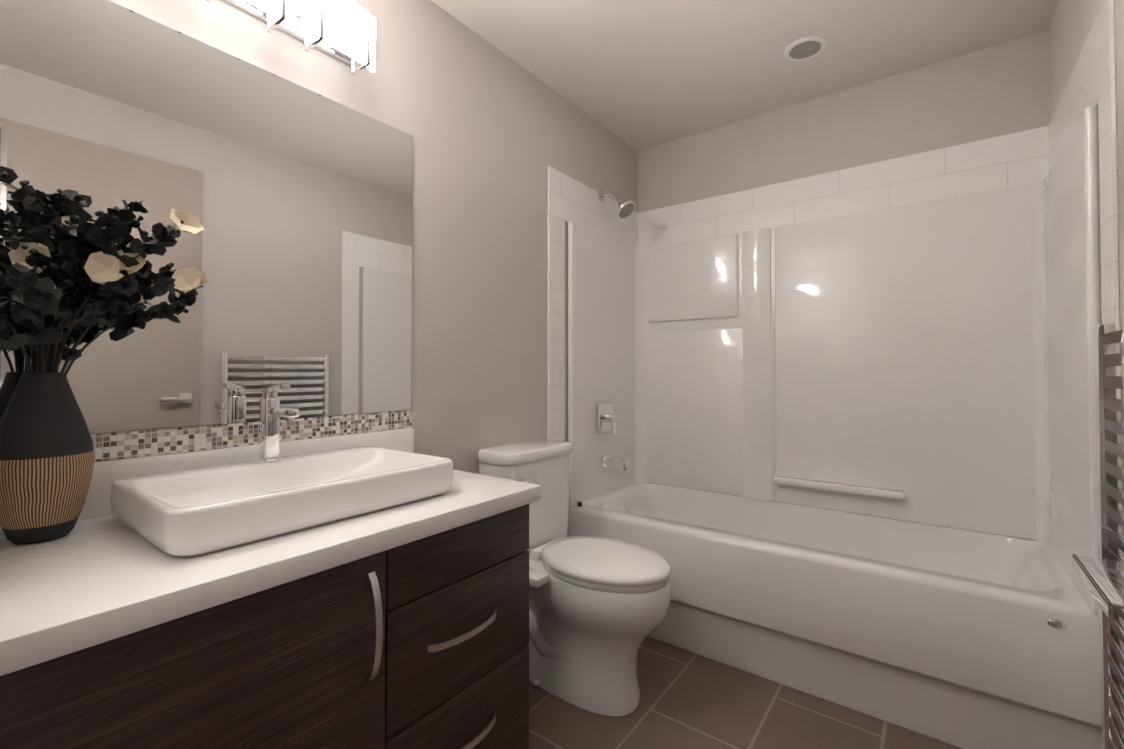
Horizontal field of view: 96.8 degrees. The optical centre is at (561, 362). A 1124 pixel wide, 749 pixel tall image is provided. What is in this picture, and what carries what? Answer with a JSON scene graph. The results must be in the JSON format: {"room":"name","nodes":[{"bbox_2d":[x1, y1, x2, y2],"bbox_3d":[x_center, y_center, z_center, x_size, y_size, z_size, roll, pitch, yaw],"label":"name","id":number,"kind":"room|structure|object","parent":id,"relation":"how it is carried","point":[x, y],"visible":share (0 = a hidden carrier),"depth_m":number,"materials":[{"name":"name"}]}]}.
{"room":"bathroom","nodes":[
{"label":"bathroom","id":0,"kind":"room"},
{"bbox_2d":[94,0,637,536],"bbox_3d":[-0.395,-0.050,1.916,0.100,2.450,2.880,-1,-1,37],"label":"wall","id":1,"kind":"structure","parent":0,"point":[492,130],"depth_m":1.88,"materials":[{"name":"grey paint"}]},
{"bbox_2d":[0,0,412,433],"bbox_3d":[-0.823,-0.310,1.261,0.006,0.924,1.052,-1,-1,37],"label":"mirror","id":2,"kind":"object","parent":1,"relation":"attached to","point":[295,199],"visible":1,"depth_m":1.23,"materials":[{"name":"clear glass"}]},
{"bbox_2d":[90,410,411,461],"bbox_3d":[-0.822,0.182,1.252,0.008,0.058,1.052,-1,-1,37],"label":"backsplash","id":3,"kind":"structure","parent":1,"relation":"attached to","point":[121,445],"depth_m":1.23,"materials":[{"name":"multicoloured tile"}]},
{"bbox_2d":[207,0,375,74],"bbox_3d":[-0.776,-0.923,1.221,0.141,0.158,0.690,-1,-1,37],"label":"sconce","id":4,"kind":"object","parent":1,"relation":"attached to","point":[343,31],"visible":1,"depth_m":1.34,"materials":[{"name":"white glass"}]},
{"bbox_2d":[431,0,1058,150],"bbox_3d":[0.352,-1.308,1.373,1.970,0.050,2.880,-1,-1,37],"label":"ceiling","id":5,"kind":"structure","parent":0,"point":[638,75],"depth_m":2.01,"materials":[{"name":"white paint"}]},
{"bbox_2d":[784,35,826,60],"bbox_3d":[0.985,-1.268,2.023,0.156,0.010,0.156,-1,-1,37],"label":"recessed light","id":6,"kind":"object","parent":5,"relation":"in","point":[805,48],"visible":1,"depth_m":2.02,"materials":[{"name":"white paint"}]},
{"bbox_2d":[529,637,962,748],"bbox_3d":[0.352,1.192,1.334,1.970,0.050,2.880,-1,-1,37],"label":"floor","id":7,"kind":"structure","parent":0,"point":[689,700],"depth_m":1.64,"materials":[{"name":"tile"}]},
{"bbox_2d":[0,428,540,748],"bbox_3d":[-0.597,0.685,1.075,0.567,0.952,1.052,-1,-1,37],"label":"bathroom vanity","id":8,"kind":"object","parent":7,"relation":"on","point":[404,626],"visible":0.9,"depth_m":0.87,"materials":[{"name":"brown wood"}]},
{"bbox_2d":[0,166,207,543],"bbox_3d":[-0.851,-0.011,0.899,0.329,0.660,0.373,-1,-1,37],"label":"vase","id":9,"kind":"object","parent":8,"relation":"on","point":[65,257],"visible":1,"depth_m":0.89,"materials":[{"name":"black ceramic"}]},
{"bbox_2d":[110,384,452,556],"bbox_3d":[-0.592,0.186,1.131,0.405,0.272,0.585,-1,-1,37],"label":"sink","id":10,"kind":"object","parent":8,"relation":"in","point":[270,492],"visible":1,"depth_m":1.04,"materials":[{"name":"white ceramic"}]},
{"bbox_2d":[478,439,670,715],"bbox_3d":[0.043,0.750,1.809,0.707,0.845,0.470,-1,-1,37],"label":"toilet","id":11,"kind":"object","parent":7,"relation":"on","point":[598,609],"visible":0.81,"depth_m":1.70,"materials":[{"name":"white ceramic"}]},
{"bbox_2d":[567,482,1101,748],"bbox_3d":[0.939,0.918,2.118,1.764,0.519,0.723,-1,-1,37],"label":"bathtub","id":12,"kind":"object","parent":7,"relation":"on","point":[964,639],"visible":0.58,"depth_m":1.70,"materials":[{"name":"white ceramic"}]},
{"bbox_2d":[638,30,1050,212],"bbox_3d":[1.188,-0.041,2.465,1.770,2.450,0.100,-1,-1,37],"label":"wall","id":13,"kind":"structure","parent":0,"point":[995,90],"depth_m":2.27,"materials":[{"name":"grey paint"}]},
{"bbox_2d":[568,105,1101,613],"bbox_3d":[0.942,0.001,2.137,1.766,1.354,0.714,-1,-1,37],"label":"shower surround","id":14,"kind":"structure","parent":13,"relation":"attached to","point":[930,363],"depth_m":2.21,"materials":[{"name":"white plastic"}]},
{"bbox_2d":[597,402,615,434],"bbox_3d":[0.246,0.291,2.579,0.060,0.160,0.150,-1,-1,37],"label":"shower valve","id":15,"kind":"object","parent":14,"relation":"attached to","point":[606,418],"visible":1,"depth_m":2.56,"materials":[{"name":"silver metal"}]},
{"bbox_2d":[601,455,628,470],"bbox_3d":[0.278,0.513,2.552,0.140,0.069,0.064,-1,-1,37],"label":"tub spout","id":16,"kind":"object","parent":14,"relation":"attached to","point":[607,460],"visible":1,"depth_m":2.54,"materials":[{"name":"silver metal"}]},
{"bbox_2d":[548,0,1123,644],"bbox_3d":[0.899,0.139,2.078,1.770,2.078,0.859,-1,-1,37],"label":"tile band","id":17,"kind":"object","parent":13,"relation":"attached to","point":[1008,160],"visible":0.65,"depth_m":2.22,"materials":[{"name":"white tile"}]},
{"bbox_2d":[598,190,634,218],"bbox_3d":[0.283,-0.822,2.569,0.195,0.170,0.110,-1,-1,37],"label":"shower head","id":18,"kind":"object","parent":17,"relation":"attached to","point":[625,208],"visible":0.98,"depth_m":2.54},
{"bbox_2d":[1049,0,1123,553],"bbox_3d":[1.099,-0.067,0.792,0.100,2.450,2.880,-1,-1,37],"label":"wall","id":19,"kind":"structure","parent":0,"point":[1072,23],"depth_m":1.43,"materials":[{"name":"grey paint"}]},
{"bbox_2d":[1072,324,1123,748],"bbox_3d":[1.040,0.395,0.911,0.122,0.970,0.598,-1,-1,37],"label":"towel warmer","id":20,"kind":"object","parent":19,"relation":"attached to","point":[1102,576],"visible":1,"depth_m":1.09,"materials":[{"name":"silver metal"}]}
]}

